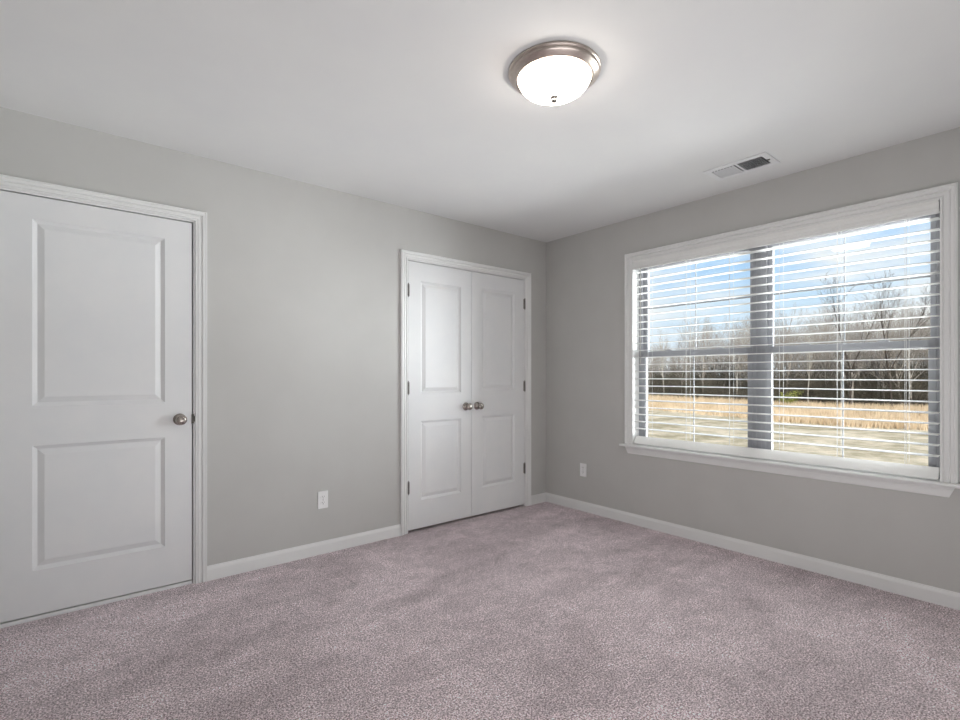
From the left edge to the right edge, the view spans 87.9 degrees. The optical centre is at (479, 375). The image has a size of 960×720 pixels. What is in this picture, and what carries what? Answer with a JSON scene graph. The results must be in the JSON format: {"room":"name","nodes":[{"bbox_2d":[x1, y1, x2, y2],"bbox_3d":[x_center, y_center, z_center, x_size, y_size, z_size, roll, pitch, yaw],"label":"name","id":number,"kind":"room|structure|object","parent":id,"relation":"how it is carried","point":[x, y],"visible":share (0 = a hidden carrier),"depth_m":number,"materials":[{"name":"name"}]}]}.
{"room":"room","nodes":[
{"label":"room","id":0,"kind":"room"},
{"bbox_2d":[0,107,545,565],"bbox_3d":[-0.931,-0.038,3.500,3.920,2.440,0.140,0,0,-40],"label":"wall","id":1,"kind":"structure","parent":0,"point":[303,279],"depth_m":3.18,"materials":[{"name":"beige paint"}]},
{"bbox_2d":[0,580,191,628],"bbox_3d":[-1.963,1.172,2.585,0.817,0.019,0.045,0,0,-40],"label":"trim","id":2,"kind":"structure","parent":1,"relation":"attached to","point":[187,582],"depth_m":2.54,"materials":[{"name":"white paint"}]},
{"bbox_2d":[0,190,194,622],"bbox_3d":[-1.935,0.144,2.562,0.827,2.024,0.106,0,0,-40],"label":"door","id":3,"kind":"structure","parent":1,"relation":"in","point":[97,418],"depth_m":2.54,"materials":[{"name":"white paint"}]},
{"bbox_2d":[0,174,206,583],"bbox_3d":[-1.986,0.122,2.615,0.956,2.120,0.159,0,0,-40],"label":"trim","id":4,"kind":"structure","parent":1,"relation":"attached to","point":[198,219],"depth_m":2.84,"materials":[{"name":"white paint"}]},
{"bbox_2d":[207,524,400,580],"bbox_3d":[-1.076,1.140,3.281,1.296,0.084,0.013,0,0,-40],"label":"baseboard","id":5,"kind":"structure","parent":1,"relation":"attached to","point":[225,569],"depth_m":3.20,"materials":[{"name":"white paint"}]},
{"bbox_2d":[318,490,327,508],"bbox_3d":[-1.044,0.824,3.310,0.070,0.115,0.009,0,0,-40],"label":"power outlet","id":6,"kind":"object","parent":1,"relation":"attached to","point":[322,495],"visible":1,"depth_m":3.31,"materials":[{"name":"white plastic"}]},
{"bbox_2d":[408,261,472,530],"bbox_3d":[-0.299,0.148,3.912,0.621,2.028,0.106,0,0,-40],"label":"door","id":7,"kind":"structure","parent":1,"relation":"in","point":[440,406],"depth_m":3.91,"materials":[{"name":"white paint"}]},
{"bbox_2d":[400,249,530,535],"bbox_3d":[-0.106,0.123,4.170,1.360,2.118,0.159,0,0,-40],"label":"trim","id":8,"kind":"structure","parent":1,"relation":"attached to","point":[405,255],"depth_m":3.90,"materials":[{"name":"white paint"}]},
{"bbox_2d":[471,271,524,515],"bbox_3d":[0.183,0.148,4.311,0.623,2.028,0.106,0,0,-40],"label":"door","id":9,"kind":"structure","parent":1,"relation":"in","point":[497,302],"depth_m":4.31,"materials":[{"name":"white paint"}]},
{"bbox_2d":[531,493,545,504],"bbox_3d":[0.542,1.140,4.619,0.198,0.084,0.013,0,0,-40],"label":"baseboard","id":10,"kind":"structure","parent":1,"relation":"attached to","point":[538,498],"depth_m":4.61,"materials":[{"name":"white paint"}]},
{"bbox_2d":[0,0,959,241],"bbox_3d":[0.060,-1.383,2.302,4.200,0.250,4.750,0,0,-40],"label":"ceiling","id":11,"kind":"structure","parent":0,"point":[411,104],"depth_m":2.20,"materials":[{"name":"paint"}]},
{"bbox_2d":[508,41,600,105],"bbox_3d":[0.306,-1.192,2.051,0.378,0.132,0.378,0,0,-30],"label":"ceiling light","id":12,"kind":"object","parent":11,"relation":"attached to","point":[552,73],"visible":1,"depth_m":1.96,"materials":[{"name":"white glass"}]},
{"bbox_2d":[703,152,779,180],"bbox_3d":[1.569,-1.252,2.996,0.214,0.012,0.360,0,0,-40],"label":"ceiling vent","id":13,"kind":"object","parent":11,"relation":"in","point":[761,160],"visible":1,"depth_m":2.98,"materials":[{"name":"metal"}]},
{"bbox_2d":[0,502,959,719],"bbox_3d":[0.349,1.282,2.541,4.950,0.200,4.750,0,0,-40],"label":"floor","id":14,"kind":"structure","parent":0,"point":[545,610],"depth_m":2.21,"materials":[{"name":"grey carpet"}]},
{"bbox_2d":[546,127,959,592],"bbox_3d":[1.819,-0.038,3.361,0.140,2.440,3.860,0,0,-40],"label":"wall","id":15,"kind":"structure","parent":0,"point":[914,537],"depth_m":3.41,"materials":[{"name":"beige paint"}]},
{"bbox_2d":[580,463,586,476],"bbox_3d":[0.902,0.823,4.352,0.009,0.115,0.070,0,0,-40],"label":"power outlet","id":16,"kind":"object","parent":15,"relation":"attached to","point":[583,467],"visible":1,"depth_m":4.35,"materials":[{"name":"white plastic"}]},
{"bbox_2d":[639,247,756,447],"bbox_3d":[1.601,-0.175,3.707,0.085,1.478,0.896,0,0,-40],"label":"window","id":17,"kind":"structure","parent":15,"relation":"in","point":[753,307],"depth_m":3.67,"materials":[{"name":"white plastic"}]},
{"bbox_2d":[546,492,959,609],"bbox_3d":[1.804,1.140,3.258,0.013,0.084,3.720,0,0,-40],"label":"baseboard","id":18,"kind":"structure","parent":15,"relation":"attached to","point":[950,599],"depth_m":3.13,"materials":[{"name":"white paint"}]},
{"bbox_2d":[757,247,760,448],"bbox_3d":[1.894,-0.175,3.350,0.078,1.478,0.027,0,0,-40],"label":"trim","id":19,"kind":"structure","parent":15,"relation":"attached to","point":[758,248],"depth_m":3.33,"materials":[{"name":"white plastic"}]},
{"bbox_2d":[633,200,939,443],"bbox_3d":[1.831,-0.185,3.298,0.080,1.462,1.825,0,0,-40],"label":"trim","id":20,"kind":"structure","parent":15,"relation":"attached to","point":[635,275],"depth_m":3.99,"materials":[{"name":"white paint"}]},
{"bbox_2d":[619,443,959,497],"bbox_3d":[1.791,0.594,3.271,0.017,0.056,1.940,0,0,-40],"label":"trim","id":21,"kind":"structure","parent":15,"relation":"attached to","point":[834,477],"depth_m":3.02,"materials":[{"name":"white paint"}]},
{"bbox_2d":[625,182,957,483],"bbox_3d":[1.793,-0.216,3.267,0.019,1.524,1.951,0,0,-40],"label":"trim","id":22,"kind":"structure","parent":15,"relation":"attached to","point":[947,194],"depth_m":2.56,"materials":[{"name":"white paint"}]},
{"bbox_2d":[761,213,939,478],"bbox_3d":[2.189,-0.175,2.995,0.085,1.478,0.896,0,0,-40],"label":"window","id":23,"kind":"structure","parent":15,"relation":"in","point":[934,278],"depth_m":2.93,"materials":[{"name":"white plastic"}]},
{"bbox_2d":[633,200,939,480],"bbox_3d":[1.822,-0.183,3.291,0.081,1.453,1.805,0,0,-40],"label":"window blind","id":24,"kind":"object","parent":23,"relation":"attached to","point":[933,207],"visible":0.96,"depth_m":3.04,"materials":[{"name":"grey plastic"}]},
{"label":"outside","id":25,"kind":"structure","parent":0,"visible":0},
{"bbox_2d":[648,381,927,465],"bbox_3d":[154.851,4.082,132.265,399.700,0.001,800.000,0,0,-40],"label":"ground","id":26,"kind":"structure","parent":25,"point":[919,438],"depth_m":32.98,"materials":[{"name":"beige plant"}]},
{"bbox_2d":[648,394,927,429],"bbox_3d":[22.850,3.532,76.649,37.238,1.099,97.907,0,0,-40],"label":"grass","id":27,"kind":"structure","parent":26,"relation":"on","point":[899,416],"depth_m":50.58,"materials":[{"name":"beige plant"}]},
{"bbox_2d":[776,389,803,403],"bbox_3d":[39.679,2.858,63.725,2.522,2.480,2.799,0,0,-40],"label":"leafy shrub","id":28,"kind":"object","parent":26,"relation":"on","point":[795,393],"visible":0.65,"depth_m":63.24,"materials":[{"name":"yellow plant"}]},
{"bbox_2d":[818,271,905,403],"bbox_3d":[45.672,-4.096,60.387,11.368,16.569,6.370,0,0,-19],"label":"forked tree","id":29,"kind":"object","parent":26,"relation":"on","point":[834,281],"visible":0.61,"depth_m":59.64,"materials":[{"name":"grey plant"}]},
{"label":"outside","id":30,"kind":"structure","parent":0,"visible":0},
{"label":"woodland","id":31,"kind":"object","parent":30,"visible":0},
{"bbox_2d":[648,343,660,395],"bbox_3d":[31.016,-1.143,91.249,6.013,10.600,8.201,0,0,42],"label":"bare tree","id":32,"kind":"object","parent":31,"relation":"on","point":[652,343],"visible":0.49,"depth_m":91.16,"materials":[{"name":"grey plant"}]},
{"bbox_2d":[648,366,675,395],"bbox_3d":[32.878,0.846,92.722,8.865,6.511,9.352,0,0,14],"label":"bush","id":33,"kind":"object","parent":31,"relation":"on","point":[654,381],"visible":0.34,"depth_m":91.13,"materials":[{"name":"plant"}]},
{"bbox_2d":[654,328,671,392],"bbox_3d":[32.459,-2.269,88.847,4.828,12.914,6.201,0,0,-40],"label":"tree","id":34,"kind":"object","parent":31,"relation":"on","point":[662,359],"visible":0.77,"depth_m":88.42,"materials":[{"name":"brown plant"}]},
{"bbox_2d":[651,378,675,395],"bbox_3d":[33.758,2.059,90.728,6.415,4.071,6.449,0,0,27],"label":"bush","id":35,"kind":"object","parent":31,"relation":"on","point":[675,378],"visible":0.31,"depth_m":90.06,"materials":[{"name":"plant"}]},
{"bbox_2d":[655,374,691,396],"bbox_3d":[34.543,1.524,88.049,7.114,5.146,7.609,0,0,34],"label":"bush","id":36,"kind":"object","parent":31,"relation":"on","point":[669,384],"visible":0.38,"depth_m":87.63,"materials":[{"name":"brown plant"}]},
{"bbox_2d":[650,364,697,395],"bbox_3d":[36.475,0.342,91.495,11.124,7.523,10.400,0,0,-14],"label":"bush","id":37,"kind":"object","parent":31,"relation":"on","point":[664,364],"visible":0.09,"depth_m":91.13,"materials":[{"name":"plant"}]},
{"bbox_2d":[664,341,699,395],"bbox_3d":[33.575,-1.314,83.025,8.006,10.925,4.934,0,0,-10],"label":"bare tree","id":38,"kind":"object","parent":31,"relation":"on","point":[683,368],"visible":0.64,"depth_m":83.58,"materials":[{"name":"grey plant"}]},
{"bbox_2d":[666,317,702,375],"bbox_3d":[36.599,-3.845,89.253,8.142,16.071,8.224,0,0,16],"label":"bare tree","id":39,"kind":"object","parent":31,"relation":"on","point":[701,317],"visible":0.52,"depth_m":89.17,"materials":[{"name":"grey plant"}]},
{"bbox_2d":[671,349,705,384],"bbox_3d":[36.199,-0.594,86.790,6.050,9.486,8.251,0,0,-26],"label":"bare tree","id":40,"kind":"object","parent":31,"relation":"on","point":[682,349],"visible":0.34,"depth_m":86.52,"materials":[{"name":"grey plant"}]},
{"bbox_2d":[665,366,714,398],"bbox_3d":[35.461,0.926,84.058,8.646,6.350,9.122,0,0,13],"label":"bush","id":41,"kind":"object","parent":31,"relation":"on","point":[683,377],"visible":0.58,"depth_m":83.33,"materials":[{"name":"plant"}]},
{"bbox_2d":[674,364,715,395],"bbox_3d":[39.176,0.698,88.180,10.732,6.810,10.789,0,0,13],"label":"bush","id":42,"kind":"object","parent":31,"relation":"on","point":[683,364],"visible":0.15,"depth_m":87.23,"materials":[{"name":"plant"}]},
{"bbox_2d":[668,361,722,395],"bbox_3d":[38.891,0.221,88.643,11.158,7.768,10.577,0,0,16],"label":"bush","id":43,"kind":"object","parent":31,"relation":"on","point":[682,361],"visible":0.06,"depth_m":87.82,"materials":[{"name":"plant"}]},
{"bbox_2d":[682,325,722,376],"bbox_3d":[41.119,-3.144,90.469,11.338,14.659,8.313,0,0,-2],"label":"bare tree","id":44,"kind":"object","parent":31,"relation":"on","point":[708,325],"visible":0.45,"depth_m":91.65,"materials":[{"name":"grey plant"}]},
{"bbox_2d":[689,319,722,366],"bbox_3d":[42.144,-3.360,93.279,7.279,15.087,6.819,0,0,30],"label":"bare tree","id":45,"kind":"object","parent":31,"relation":"on","point":[706,319],"visible":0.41,"depth_m":92.42,"materials":[{"name":"grey plant"}]},
{"bbox_2d":[687,374,727,398],"bbox_3d":[36.313,1.768,80.088,7.337,4.656,7.376,0,0,36],"label":"bush","id":46,"kind":"object","parent":31,"relation":"on","point":[704,383],"visible":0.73,"depth_m":79.53,"materials":[{"name":"brown plant"}]},
{"bbox_2d":[683,316,732,398],"bbox_3d":[36.670,-2.973,81.767,6.690,14.292,10.169,0,0,-21],"label":"bare tree","id":47,"kind":"object","parent":31,"relation":"on","point":[703,359],"visible":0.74,"depth_m":80.79,"materials":[{"name":"grey plant"}]},
{"bbox_2d":[700,388,718,398],"bbox_3d":[36.711,2.655,79.386,4.091,2.869,3.928,0,0,40],"label":"bush","id":48,"kind":"object","parent":31,"relation":"on","point":[712,388],"visible":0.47,"depth_m":78.99,"materials":[{"name":"plant"}]},
{"bbox_2d":[694,325,736,377],"bbox_3d":[41.230,-2.546,86.034,8.568,13.420,8.923,0,0,-24],"label":"bare tree","id":49,"kind":"object","parent":31,"relation":"on","point":[714,358],"visible":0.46,"depth_m":85.62,"materials":[{"name":"grey plant"}]},
{"bbox_2d":[690,357,746,392],"bbox_3d":[42.086,-0.345,84.574,12.795,8.907,12.128,0,0,-11],"label":"bush","id":50,"kind":"object","parent":31,"relation":"on","point":[707,357],"visible":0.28,"depth_m":84.09,"materials":[{"name":"plant"}]},
{"bbox_2d":[699,360,747,399],"bbox_3d":[41.515,0.172,82.094,12.467,7.869,12.401,0,0,-7],"label":"bush","id":51,"kind":"object","parent":31,"relation":"on","point":[721,374],"visible":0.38,"depth_m":80.71,"materials":[{"name":"plant"}]},
{"bbox_2d":[710,315,747,386],"bbox_3d":[42.144,-3.055,80.762,9.063,14.452,8.703,0,0,42],"label":"bare tree","id":52,"kind":"object","parent":31,"relation":"on","point":[724,315],"visible":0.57,"depth_m":79.61,"materials":[{"name":"grey plant"}]},
{"bbox_2d":[717,385,745,400],"bbox_3d":[38.012,2.460,75.385,4.559,3.262,4.526,0,0,10],"label":"bush","id":53,"kind":"object","parent":31,"relation":"on","point":[734,391],"visible":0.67,"depth_m":75.17,"materials":[{"name":"plant"}]},
{"bbox_2d":[715,333,748,390],"bbox_3d":[40.873,-1.945,81.201,5.720,12.217,6.105,0,0,29],"label":"bare tree","id":54,"kind":"object","parent":31,"relation":"on","point":[734,357],"visible":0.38,"depth_m":81.10,"materials":[{"name":"grey plant"}]},
{"bbox_2d":[715,320,749,384],"bbox_3d":[40.401,-2.403,77.557,6.197,13.137,9.419,0,0,-29],"label":"bare tree","id":55,"kind":"object","parent":31,"relation":"on","point":[738,320],"visible":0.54,"depth_m":78.42,"materials":[{"name":"grey plant"}]},
{"bbox_2d":[717,318,748,365],"bbox_3d":[45.376,-3.347,89.258,7.047,15.059,7.522,0,0,21],"label":"bare tree","id":56,"kind":"object","parent":31,"relation":"on","point":[745,318],"visible":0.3,"depth_m":89.61,"materials":[{"name":"grey plant"}]},
{"bbox_2d":[721,324,748,399],"bbox_3d":[38.562,-1.870,74.773,4.355,12.123,6.356,0,0,29],"label":"tree","id":57,"kind":"object","parent":31,"relation":"on","point":[748,324],"visible":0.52,"depth_m":75.06,"materials":[{"name":"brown plant"}]},
{"bbox_2d":[729,334,749,382],"bbox_3d":[38.318,-0.998,71.370,5.277,10.290,7.857,0,0,-27],"label":"bare tree","id":58,"kind":"object","parent":31,"relation":"on","point":[744,334],"visible":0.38,"depth_m":72.16,"materials":[{"name":"grey plant"}]},
{"bbox_2d":[735,385,747,400],"bbox_3d":[39.329,2.637,73.154,3.980,2.907,4.145,0,0,-8],"label":"bush","id":59,"kind":"object","parent":31,"relation":"on","point":[745,392],"visible":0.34,"depth_m":73.05,"materials":[{"name":"plant"}]},
{"bbox_2d":[726,366,777,399],"bbox_3d":[42.709,1.062,76.712,8.272,6.076,8.727,0,0,-17],"label":"bush","id":60,"kind":"object","parent":31,"relation":"on","point":[746,383],"visible":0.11,"depth_m":77.05,"materials":[{"name":"plant"}]},
{"bbox_2d":[733,316,782,371],"bbox_3d":[38.476,-2.377,70.837,5.741,13.094,6.724,0,0,-33],"label":"bare tree","id":61,"kind":"object","parent":31,"relation":"on","point":[745,316],"visible":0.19,"depth_m":71.12,"materials":[{"name":"grey plant"}]},
{"bbox_2d":[773,305,811,386],"bbox_3d":[45.232,-3.570,72.784,9.340,15.495,8.968,0,0,-3],"label":"bare tree","id":62,"kind":"object","parent":31,"relation":"on","point":[793,305],"visible":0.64,"depth_m":73.79,"materials":[{"name":"grey plant"}]},
{"bbox_2d":[773,323,813,373],"bbox_3d":[45.555,-1.995,74.157,9.989,12.327,7.324,0,0,15],"label":"bare tree","id":63,"kind":"object","parent":31,"relation":"on","point":[785,329],"visible":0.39,"depth_m":73.27,"materials":[{"name":"grey plant"}]},
{"bbox_2d":[773,367,815,402],"bbox_3d":[40.784,1.035,67.631,8.739,6.128,8.391,0,0,-36],"label":"bush","id":64,"kind":"object","parent":31,"relation":"on","point":[775,391],"visible":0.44,"depth_m":66.51,"materials":[{"name":"plant"}]},
{"bbox_2d":[773,373,819,403],"bbox_3d":[42.444,1.737,67.533,6.545,4.718,6.593,0,0,40],"label":"bush","id":65,"kind":"object","parent":31,"relation":"on","point":[815,373],"visible":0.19,"depth_m":65.97,"materials":[{"name":"plant"}]},
{"bbox_2d":[773,322,824,401],"bbox_3d":[41.042,-1.664,65.947,9.725,11.635,5.994,0,0,-19],"label":"bare tree","id":66,"kind":"object","parent":31,"relation":"on","point":[791,355],"visible":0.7,"depth_m":66.70,"materials":[{"name":"grey plant"}]},
{"bbox_2d":[780,328,823,371],"bbox_3d":[48.259,-1.722,75.130,9.917,11.774,7.272,0,0,-38],"label":"bare tree","id":67,"kind":"object","parent":31,"relation":"on","point":[796,328],"visible":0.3,"depth_m":75.66,"materials":[{"name":"grey plant"}]},
{"bbox_2d":[774,367,834,402],"bbox_3d":[43.813,1.277,66.488,9.028,5.646,8.598,0,0,38],"label":"bush","id":68,"kind":"object","parent":31,"relation":"on","point":[810,381],"visible":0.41,"depth_m":66.04,"materials":[{"name":"plant"}]},
{"bbox_2d":[773,359,840,400],"bbox_3d":[48.486,0.087,72.188,11.110,8.036,11.883,0,0,-35],"label":"bush","id":69,"kind":"object","parent":31,"relation":"on","point":[787,359],"visible":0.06,"depth_m":70.46,"materials":[{"name":"plant"}]},
{"bbox_2d":[781,320,833,369],"bbox_3d":[50.151,-2.393,74.825,11.406,13.134,8.363,0,0,-23],"label":"bare tree","id":70,"kind":"object","parent":31,"relation":"on","point":[813,320],"visible":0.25,"depth_m":76.21,"materials":[{"name":"grey plant"}]},
{"bbox_2d":[784,331,831,384],"bbox_3d":[44.658,-1.326,67.942,6.560,10.965,4.563,0,0,32],"label":"bare tree","id":71,"kind":"object","parent":31,"relation":"on","point":[807,331],"visible":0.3,"depth_m":68.14,"materials":[{"name":"grey plant"}]},
{"bbox_2d":[797,330,821,404],"bbox_3d":[42.645,-1.031,64.533,3.801,10.445,3.547,0,0,-42],"label":"tree","id":72,"kind":"object","parent":31,"relation":"on","point":[812,330],"visible":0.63,"depth_m":64.33,"materials":[{"name":"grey plant"}]},
{"bbox_2d":[782,319,843,380],"bbox_3d":[44.678,-1.753,67.587,10.688,11.835,7.837,0,0,-12],"label":"bare tree","id":73,"kind":"object","parent":31,"relation":"on","point":[813,357],"visible":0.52,"depth_m":66.71,"materials":[{"name":"grey plant"}]},
{"bbox_2d":[793,334,833,387],"bbox_3d":[46.382,-1.023,69.060,7.383,10.349,3.774,0,0,18],"label":"bare tree","id":74,"kind":"object","parent":31,"relation":"on","point":[811,334],"visible":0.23,"depth_m":68.74,"materials":[{"name":"grey plant"}]},
{"bbox_2d":[794,315,841,363],"bbox_3d":[52.438,-2.749,77.652,6.491,13.848,6.081,0,0,-40],"label":"bare tree","id":75,"kind":"object","parent":31,"relation":"on","point":[830,315],"visible":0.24,"depth_m":77.44,"materials":[{"name":"grey plant"}]},
{"bbox_2d":[800,372,845,403],"bbox_3d":[45.457,1.493,66.549,7.427,5.209,7.131,0,0,-40],"label":"bush","id":76,"kind":"object","parent":31,"relation":"on","point":[804,372],"visible":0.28,"depth_m":65.86,"materials":[{"name":"plant"}]},
{"bbox_2d":[796,325,852,387],"bbox_3d":[45.477,-1.855,65.983,5.677,12.037,8.160,0,0,5],"label":"bare tree","id":77,"kind":"object","parent":31,"relation":"on","point":[827,340],"visible":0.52,"depth_m":65.87,"materials":[{"name":"grey plant"}]},
{"bbox_2d":[793,300,857,362],"bbox_3d":[54.237,-3.788,77.017,7.156,15.943,10.876,0,0,-34],"label":"bare tree","id":78,"kind":"object","parent":31,"relation":"on","point":[828,300],"visible":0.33,"depth_m":77.46,"materials":[{"name":"grey plant"}]},
{"bbox_2d":[801,297,862,380],"bbox_3d":[50.479,-3.887,71.622,7.989,16.155,7.485,0,0,36],"label":"bare tree","id":79,"kind":"object","parent":31,"relation":"on","point":[824,325],"visible":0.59,"depth_m":72.03,"materials":[{"name":"grey plant"}]},
{"bbox_2d":[801,373,863,405],"bbox_3d":[44.887,1.635,63.055,6.832,4.924,6.882,0,0,15],"label":"bush","id":80,"kind":"object","parent":31,"relation":"on","point":[814,385],"visible":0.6,"depth_m":62.79,"materials":[{"name":"plant"}]},
{"bbox_2d":[791,352,878,384],"bbox_3d":[50.816,-0.050,70.009,13.174,8.316,13.104,0,0,40],"label":"bush","id":81,"kind":"object","parent":31,"relation":"on","point":[848,352],"visible":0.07,"depth_m":68.53,"materials":[{"name":"plant"}]},
{"bbox_2d":[817,383,862,404],"bbox_3d":[45.618,2.327,62.553,5.378,3.532,5.647,0,0,-45],"label":"bush","id":82,"kind":"object","parent":31,"relation":"on","point":[847,394],"visible":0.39,"depth_m":62.50,"materials":[{"name":"plant"}]},
{"bbox_2d":[823,333,860,390],"bbox_3d":[47.508,-0.927,65.555,4.721,10.147,7.029,0,0,32],"label":"bare tree","id":83,"kind":"object","parent":31,"relation":"on","point":[842,333],"visible":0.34,"depth_m":65.52,"materials":[{"name":"grey plant"}]},
{"bbox_2d":[813,295,874,359],"bbox_3d":[53.840,-3.995,73.585,8.559,16.376,8.645,0,0,-25],"label":"bare tree","id":84,"kind":"object","parent":31,"relation":"on","point":[849,295],"visible":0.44,"depth_m":73.96,"materials":[{"name":"grey plant"}]},
{"bbox_2d":[821,310,871,368],"bbox_3d":[51.981,-2.850,70.963,7.733,14.055,7.656,0,0,20],"label":"bare tree","id":85,"kind":"object","parent":31,"relation":"on","point":[842,310],"visible":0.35,"depth_m":70.00,"materials":[{"name":"grey plant"}]},
{"bbox_2d":[818,327,878,385],"bbox_3d":[49.220,-1.226,65.190,8.476,10.751,5.693,0,0,24],"label":"bare tree","id":86,"kind":"object","parent":31,"relation":"on","point":[849,327],"visible":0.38,"depth_m":64.53,"materials":[{"name":"grey plant"}]},
{"bbox_2d":[808,352,900,402],"bbox_3d":[51.407,-0.544,69.486,13.759,9.305,12.864,0,0,-45],"label":"bush","id":87,"kind":"object","parent":31,"relation":"on","point":[826,352],"visible":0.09,"depth_m":68.35,"materials":[{"name":"brown plant"}]},
{"bbox_2d":[822,323,891,401],"bbox_3d":[46.556,-1.454,61.087,8.088,11.209,4.985,0,0,40],"label":"bare tree","id":88,"kind":"object","parent":31,"relation":"on","point":[852,353],"visible":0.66,"depth_m":60.98,"materials":[{"name":"grey plant"}]},
{"bbox_2d":[820,371,893,404],"bbox_3d":[47.715,1.355,62.885,7.511,5.486,7.823,0,0,-2],"label":"bush","id":89,"kind":"object","parent":31,"relation":"on","point":[863,382],"visible":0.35,"depth_m":61.93,"materials":[{"name":"brown plant"}]},
{"bbox_2d":[843,330,875,378],"bbox_3d":[51.171,-1.459,65.796,6.861,11.235,6.793,0,0,-16],"label":"bare tree","id":90,"kind":"object","parent":31,"relation":"on","point":[843,330],"visible":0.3,"depth_m":66.14,"materials":[{"name":"grey plant"}]},
{"bbox_2d":[845,320,880,383],"bbox_3d":[50.579,-1.812,66.391,7.053,11.950,6.983,0,0,17],"label":"bare tree","id":91,"kind":"object","parent":31,"relation":"on","point":[854,320],"visible":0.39,"depth_m":65.50,"materials":[{"name":"grey plant"}]},
{"bbox_2d":[834,309,905,361],"bbox_3d":[54.817,-3.026,71.174,7.845,14.412,7.923,0,0,-1],"label":"bare tree","id":92,"kind":"object","parent":31,"relation":"on","point":[863,309],"visible":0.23,"depth_m":71.28,"materials":[{"name":"grey plant"}]},
{"bbox_2d":[848,382,897,405],"bbox_3d":[48.063,2.165,61.096,5.874,3.857,6.168,0,0,36],"label":"bush","id":93,"kind":"object","parent":31,"relation":"on","point":[868,392],"visible":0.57,"depth_m":60.34,"materials":[{"name":"brown plant"}]},
{"bbox_2d":[833,321,921,402],"bbox_3d":[48.215,-1.506,59.970,9.618,11.335,6.698,0,0,31],"label":"bare tree","id":94,"kind":"object","parent":31,"relation":"on","point":[878,352],"visible":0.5,"depth_m":59.55,"materials":[{"name":"grey plant"}]},
{"bbox_2d":[856,301,905,366],"bbox_3d":[60.568,-3.986,76.218,6.413,16.358,9.570,0,0,20],"label":"bare tree","id":95,"kind":"object","parent":31,"relation":"on","point":[875,301],"visible":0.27,"depth_m":75.91,"materials":[{"name":"grey plant"}]},
{"bbox_2d":[856,303,924,404],"bbox_3d":[48.628,-2.300,59.424,9.175,12.928,6.163,0,0,-38],"label":"bare tree","id":96,"kind":"object","parent":31,"relation":"on","point":[896,325],"visible":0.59,"depth_m":58.84,"materials":[{"name":"grey plant"}]},
{"bbox_2d":[855,361,927,406],"bbox_3d":[49.838,0.890,59.827,8.974,6.422,8.909,0,0,-42],"label":"bush","id":97,"kind":"object","parent":31,"relation":"on","point":[897,396],"visible":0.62,"depth_m":58.56,"materials":[{"name":"brown plant"}]},
{"bbox_2d":[856,270,929,406],"bbox_3d":[47.725,-3.882,56.574,12.026,16.153,6.722,0,0,-2],"label":"forked tree","id":98,"kind":"object","parent":31,"relation":"on","point":[925,297],"visible":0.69,"depth_m":56.96,"materials":[{"name":"grey plant"}]},
{"bbox_2d":[859,291,927,402],"bbox_3d":[48.434,-3.123,59.108,10.631,14.588,6.552,0,0,-34],"label":"bare tree","id":99,"kind":"object","parent":31,"relation":"on","point":[899,331],"visible":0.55,"depth_m":60.08,"materials":[{"name":"grey plant"}]},
{"bbox_2d":[860,361,927,403],"bbox_3d":[53.759,0.555,65.346,9.809,7.095,10.492,0,0,30],"label":"bush","id":100,"kind":"object","parent":31,"relation":"on","point":[866,361],"visible":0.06,"depth_m":64.34,"materials":[{"name":"plant"}]},
{"bbox_2d":[862,349,927,383],"bbox_3d":[56.994,-0.517,64.962,12.789,9.250,13.679,0,0,14],"label":"bush","id":101,"kind":"object","parent":31,"relation":"on","point":[914,349],"visible":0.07,"depth_m":63.73,"materials":[{"name":"plant"}]},
{"bbox_2d":[872,294,929,376],"bbox_3d":[53.859,-3.031,62.015,7.433,14.410,11.297,0,0,-25],"label":"bare tree","id":102,"kind":"object","parent":31,"relation":"on","point":[910,294],"visible":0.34,"depth_m":62.56,"materials":[{"name":"grey plant"}]},
{"bbox_2d":[880,302,928,368],"bbox_3d":[58.480,-3.361,67.850,9.032,15.070,8.672,0,0,-39],"label":"bare tree","id":103,"kind":"object","parent":31,"relation":"on","point":[899,302],"visible":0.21,"depth_m":68.75,"materials":[{"name":"grey plant"}]},
{"bbox_2d":[885,363,927,403],"bbox_3d":[53.459,1.293,60.880,7.757,5.610,8.296,0,0,-31],"label":"bush","id":104,"kind":"object","parent":31,"relation":"on","point":[912,363],"visible":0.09,"depth_m":60.41,"materials":[{"name":"plant"}]},
{"bbox_2d":[887,301,929,405],"bbox_3d":[51.377,-2.437,58.861,9.244,13.217,4.725,0,0,-15],"label":"bare tree","id":105,"kind":"object","parent":31,"relation":"on","point":[908,353],"visible":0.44,"depth_m":58.59,"materials":[{"name":"grey plant"}]},
{"bbox_2d":[892,377,927,404],"bbox_3d":[52.491,1.895,60.385,6.936,4.402,6.974,0,0,23],"label":"bush","id":106,"kind":"object","parent":31,"relation":"on","point":[903,377],"visible":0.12,"depth_m":59.41,"materials":[{"name":"plant"}]},
{"bbox_2d":[896,309,928,383],"bbox_3d":[55.596,-2.195,62.444,6.277,12.716,9.540,0,0,-25],"label":"bare tree","id":107,"kind":"object","parent":31,"relation":"on","point":[921,309],"visible":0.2,"depth_m":63.40,"materials":[{"name":"grey plant"}]},
{"bbox_2d":[898,363,927,404],"bbox_3d":[54.345,1.252,59.991,7.754,5.695,8.180,0,0,11],"label":"bush","id":108,"kind":"object","parent":31,"relation":"on","point":[898,363],"visible":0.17,"depth_m":59.26,"materials":[{"name":"plant"}]},
{"bbox_2d":[901,319,929,377],"bbox_3d":[55.843,-1.827,63.368,9.838,11.969,6.473,0,0,-40],"label":"bare tree","id":109,"kind":"object","parent":31,"relation":"on","point":[915,319],"visible":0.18,"depth_m":63.30,"materials":[{"name":"grey plant"}]},
{"bbox_2d":[911,308,929,405],"bbox_3d":[53.960,-2.745,58.077,6.724,13.839,5.741,0,0,-33],"label":"bare tree","id":110,"kind":"object","parent":31,"relation":"on","point":[911,308],"visible":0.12,"depth_m":59.06,"materials":[{"name":"grey plant"}]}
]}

